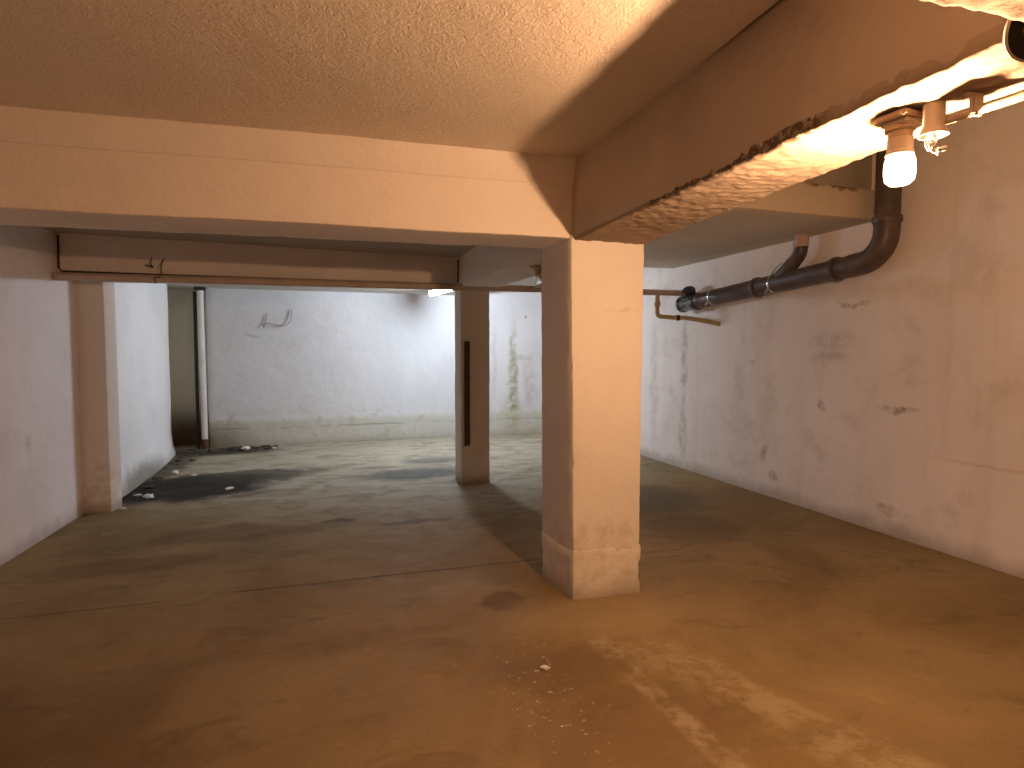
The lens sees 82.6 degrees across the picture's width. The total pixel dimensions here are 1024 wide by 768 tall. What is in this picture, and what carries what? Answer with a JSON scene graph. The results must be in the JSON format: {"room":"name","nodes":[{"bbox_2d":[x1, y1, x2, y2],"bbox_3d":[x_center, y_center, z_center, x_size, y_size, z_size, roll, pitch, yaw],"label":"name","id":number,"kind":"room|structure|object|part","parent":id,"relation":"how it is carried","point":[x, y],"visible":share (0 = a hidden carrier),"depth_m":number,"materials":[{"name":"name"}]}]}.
{"room":"basement","nodes":[
{"label":"basement","id":0,"kind":"room"},
{"bbox_2d":[0,225,83,565],"bbox_3d":[-2.743,-0.165,0.706,0.309,3.259,9.257,-1,3,-16],"label":"wall","id":1,"kind":"structure","parent":0,"point":[41,479],"depth_m":4.43,"materials":[{"name":"paint"}]},
{"bbox_2d":[114,283,175,497],"bbox_3d":[-4.525,-0.503,6.765,0.735,3.255,3.305,-1,3,-16],"label":"wall","id":2,"kind":"structure","parent":0,"point":[141,315],"depth_m":6.71,"materials":[{"name":"white paint"}]},
{"bbox_2d":[167,289,208,445],"bbox_3d":[-5.127,-0.631,9.045,1.206,3.258,0.288,-1,3,-16],"label":"wall","id":3,"kind":"structure","parent":0,"point":[179,302],"depth_m":8.95,"materials":[{"name":"paint"}]},
{"bbox_2d":[42,227,475,256],"bbox_3d":[-1.873,-1.582,4.300,3.754,0.746,2.554,-1,3,-16],"label":"ceiling","id":4,"kind":"structure","parent":0,"point":[446,250],"depth_m":5.20,"materials":[{"name":"beige concrete"}]},
{"bbox_2d":[166,284,454,294],"bbox_3d":[-2.636,-1.751,7.590,4.855,0.777,4.003,-1,3,-16],"label":"ceiling","id":5,"kind":"structure","parent":0,"point":[169,286],"depth_m":8.73,"materials":[{"name":"paint"}]},
{"bbox_2d":[428,290,451,295],"bbox_3d":[-1.014,-1.357,8.365,0.085,0.115,0.987,-2,4,-26],"label":"lamp","id":6,"kind":"object","parent":5,"relation":"attached to","point":[431,292],"visible":0.45,"depth_m":8.49,"materials":[{"name":"white"}]},
{"bbox_2d":[205,276,541,447],"bbox_3d":[-1.581,-0.675,9.830,6.364,3.264,0.588,-1,3,-16],"label":"wall","id":7,"kind":"structure","parent":0,"point":[346,366],"depth_m":9.37,"materials":[{"name":"paint"}]},
{"bbox_2d":[263,309,291,326],"bbox_3d":[-3.593,-1.008,8.941,0.425,0.288,0.057,-1,3,-16],"label":"wire","id":8,"kind":"object","parent":7,"relation":"hanging from","point":[265,323],"visible":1,"depth_m":8.92,"materials":[{"name":"grey metal"}]},
{"bbox_2d":[0,0,779,157],"bbox_3d":[-0.599,-1.384,-0.142,3.832,0.654,6.415,-1,3,-16],"label":"ceiling","id":9,"kind":"structure","parent":0,"point":[540,77],"depth_m":2.15,"materials":[{"name":"beige paint"}]},
{"bbox_2d":[0,433,1023,767],"bbox_3d":[-0.163,1.339,3.825,8.104,0.205,13.904,-1,3,-16],"label":"floor","id":10,"kind":"structure","parent":0,"point":[351,604],"depth_m":3.02,"materials":[{"name":"concrete"}]},
{"bbox_2d":[74,281,121,513],"bbox_3d":[-3.748,0.111,5.254,0.305,2.153,0.171,-1,3,-16],"label":"pilaster","id":11,"kind":"object","parent":10,"relation":"on","point":[94,300],"visible":0.72,"depth_m":5.20,"materials":[{"name":"paint"}]},
{"bbox_2d":[54,232,457,287],"bbox_3d":[-2.206,-1.254,5.611,3.663,0.627,0.521,-1,3,-21],"label":"beam","id":12,"kind":"structure","parent":11,"relation":"on","point":[78,252],"depth_m":5.30,"materials":[{"name":"paint"}]},
{"bbox_2d":[57,234,422,282],"bbox_3d":[-2.163,-1.102,5.405,3.357,0.303,0.019,-1,3,-23],"label":"cable","id":13,"kind":"object","parent":12,"relation":"attached to","point":[58,254],"visible":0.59,"depth_m":4.92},
{"bbox_2d":[53,272,695,296],"bbox_3d":[-0.788,-0.990,5.749,6.191,0.186,0.245,-1,3,-21],"label":"pipe","id":14,"kind":"object","parent":12,"relation":"attached to","point":[60,276],"visible":0.78,"depth_m":5.36,"materials":[{"name":"metal"}]},
{"bbox_2d":[154,259,163,283],"bbox_3d":[-3.007,-0.963,4.963,0.027,0.235,0.187,0,3,-8],"label":"stub","id":15,"kind":"object","parent":14,"relation":"hanging from","point":[163,259],"visible":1,"depth_m":5.01,"materials":[{"name":"brown metal"}]},
{"bbox_2d":[144,493,153,497],"bbox_3d":[-3.596,1.108,5.776,0.087,0.044,0.129,-3,4,-40],"label":"paper scrap","id":16,"kind":"object","parent":10,"relation":"on","point":[147,495],"visible":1,"depth_m":5.74,"materials":[{"name":"white paper"}]},
{"bbox_2d":[193,287,208,448],"bbox_3d":[-4.588,-0.226,8.604,0.198,2.390,0.168,-1,3,-16],"label":"downpipe","id":17,"kind":"object","parent":10,"relation":"on","point":[198,300],"visible":0.89,"depth_m":8.59,"materials":[{"name":"white plastic"}]},
{"bbox_2d":[143,445,278,488],"bbox_3d":[-3.901,1.020,7.488,1.428,0.065,2.628,-1,3,-16],"label":"rubble","id":18,"kind":"object","parent":10,"relation":"on","point":[184,452],"visible":0.91,"depth_m":8.40,"materials":[{"name":"grey stone"}]},
{"bbox_2d":[455,290,489,484],"bbox_3d":[-0.437,0.026,6.440,0.344,2.195,0.320,-1,3,-16],"label":"concrete pillar","id":19,"kind":"structure","parent":10,"relation":"on","point":[472,322],"depth_m":6.33,"materials":[{"name":"paint"}]},
{"bbox_2d":[540,665,549,669],"bbox_3d":[0.150,1.295,2.663,0.046,0.018,0.033,1,3,17],"label":"crumb","id":20,"kind":"object","parent":10,"relation":"on","point":[543,667],"visible":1,"depth_m":2.65,"materials":[{"name":"paper"}]},
{"bbox_2d":[541,233,643,599],"bbox_3d":[0.479,0.205,3.593,0.502,2.154,0.433,-1,3,-16],"label":"concrete pillar","id":21,"kind":"structure","parent":10,"relation":"on","point":[592,291],"depth_m":3.41,"materials":[{"name":"paint"}]},
{"bbox_2d":[0,143,571,248],"bbox_3d":[-1.464,-1.077,3.049,3.761,0.538,0.472,-1,3,-15],"label":"beam","id":22,"kind":"structure","parent":21,"relation":"on","point":[41,186],"depth_m":2.92,"materials":[{"name":"paint"}]},
{"bbox_2d":[0,106,575,185],"bbox_3d":[-1.406,-1.199,2.817,3.740,0.226,0.203,-1,3,-16],"label":"beam","id":23,"kind":"structure","parent":22,"relation":"attached to","point":[18,125],"depth_m":2.84,"materials":[{"name":"paint"}]},
{"bbox_2d":[458,245,541,286],"bbox_3d":[0.032,-1.450,4.945,0.456,1.063,3.266,-1,3,-18],"label":"beam","id":24,"kind":"structure","parent":21,"relation":"on","point":[482,265],"depth_m":4.98,"materials":[{"name":"paint"}]},
{"bbox_2d":[457,260,458,282],"bbox_3d":[-0.560,-1.170,6.051,0.023,0.240,0.016,2,4,29],"label":"cable","id":25,"kind":"object","parent":24,"relation":"attached to","point":[457,260],"visible":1,"depth_m":6.04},
{"bbox_2d":[530,265,541,288],"bbox_3d":[0.219,-0.810,4.400,0.112,0.178,0.166,-1,3,-22],"label":"lamp","id":26,"kind":"object","parent":24,"relation":"attached to","point":[537,268],"visible":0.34,"depth_m":4.41,"materials":[{"name":"ceramic"}]},
{"bbox_2d":[534,269,540,277],"bbox_3d":[0.205,-0.841,4.430,0.076,0.058,0.076,-1,3,-16],"label":"socket","id":27,"kind":"object","parent":26,"relation":"attached to","point":[537,271],"depth_m":4.40,"materials":[{"name":"beige plastic"}]},
{"bbox_3d":[0.205,-0.765,4.434,0.064,0.084,0.064,-1,3,-16],"label":"bulb","id":28,"kind":"part","parent":26,"relation":"part of","materials":[{"name":"white glass"}]},
{"bbox_2d":[572,0,1023,243],"bbox_3d":[0.881,-1.285,2.152,0.457,1.084,2.805,-1,3,-16],"label":"beam","id":29,"kind":"structure","parent":21,"relation":"on","point":[794,97],"depth_m":1.86,"materials":[{"name":"beige concrete"}]},
{"bbox_2d":[870,100,948,178],"bbox_3d":[1.076,-0.637,1.566,0.112,0.190,0.166,-1,3,-22],"label":"lamp","id":30,"kind":"object","parent":29,"relation":"attached to","point":[899,126],"visible":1,"depth_m":1.56,"materials":[{"name":"plastic"}]},
{"bbox_3d":[1.063,-0.722,1.593,0.112,0.016,0.098,-1,3,-22],"label":"mounting plate","id":31,"kind":"part","parent":30,"relation":"part of","materials":[{"name":"plastic"}]},
{"bbox_2d":[884,122,916,160],"bbox_3d":[1.063,-0.663,1.596,0.076,0.081,0.076,-1,3,-16],"label":"socket","id":32,"kind":"object","parent":30,"relation":"attached to","point":[900,138],"depth_m":1.57,"materials":[{"name":"beige plastic"}]},
{"bbox_3d":[1.069,-0.708,1.591,0.085,0.014,0.072,-1,3,-22],"label":"plate","id":33,"kind":"part","parent":30,"relation":"part of","materials":[{"name":"beige plastic"}]},
{"bbox_2d":[946,89,1023,123],"bbox_3d":[1.378,-0.668,0.873,0.063,0.056,1.412,-1,3,-20],"label":"conduit","id":34,"kind":"object","parent":29,"relation":"attached to","point":[977,107],"visible":0.91,"depth_m":1.45,"materials":[{"name":"beige plastic"}]},
{"bbox_2d":[1003,19,1023,61],"bbox_3d":[1.083,-0.742,1.183,0.157,0.135,0.104,-1,3,-16],"label":"pipe","id":35,"kind":"object","parent":29,"relation":"attached to","point":[1013,35],"visible":0.76,"depth_m":1.20,"materials":[{"name":"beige plastic"}]},
{"bbox_2d":[644,182,874,268],"bbox_3d":[1.346,-1.472,5.613,2.755,0.246,2.972,-1,3,-16],"label":"ceiling","id":36,"kind":"structure","parent":0,"point":[811,209],"depth_m":4.77,"materials":[{"name":"paint"}]},
{"bbox_2d":[640,100,1023,578],"bbox_3d":[3.127,-0.379,4.544,0.320,3.266,13.536,-1,3,-18],"label":"wall","id":37,"kind":"structure","parent":0,"point":[888,399],"depth_m":4.59,"materials":[{"name":"paint"}]},
{"bbox_2d":[654,295,719,325],"bbox_3d":[2.038,-0.840,6.730,0.755,0.375,0.234,1,4,25],"label":"gas pipe","id":38,"kind":"object","parent":37,"relation":"attached to","point":[657,297],"visible":1,"depth_m":6.78,"materials":[{"name":"yellow metal"}]},
{"bbox_2d":[675,150,902,312],"bbox_3d":[2.463,-1.390,5.655,0.204,1.216,2.758,-1,3,-18],"label":"drain pipe","id":39,"kind":"object","parent":37,"relation":"attached to","point":[887,219],"visible":0.98,"depth_m":4.82,"materials":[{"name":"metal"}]},
{"bbox_2d":[675,292,701,312],"bbox_3d":[2.087,-0.953,6.834,0.210,0.212,0.335,-1,3,-16],"label":"socket","id":40,"kind":"object","parent":39,"relation":"attached to","point":[683,304],"depth_m":6.77,"materials":[{"name":"silver metal"}]},
{"bbox_2d":[804,154,871,189],"bbox_3d":[1.453,-1.799,5.672,3.006,0.469,2.879,-1,3,-16],"label":"ceiling","id":41,"kind":"structure","parent":0,"point":[857,174],"depth_m":4.63,"materials":[{"name":"beige paint"}]},
{"bbox_3d":[-0.163,-1.966,3.640,8.105,0.187,13.906,-1,3,-16],"label":"ceiling","id":42,"kind":"structure","parent":0,"visible":0},
{"bbox_2d":[920,0,1023,21],"bbox_3d":[-0.511,-1.196,0.396,4.071,1.064,0.572,-1,3,-16],"label":"beam","id":43,"kind":"structure","parent":42,"relation":"attached to","point":[1009,9],"depth_m":1.09,"materials":[{"name":"beige concrete"}]}
]}

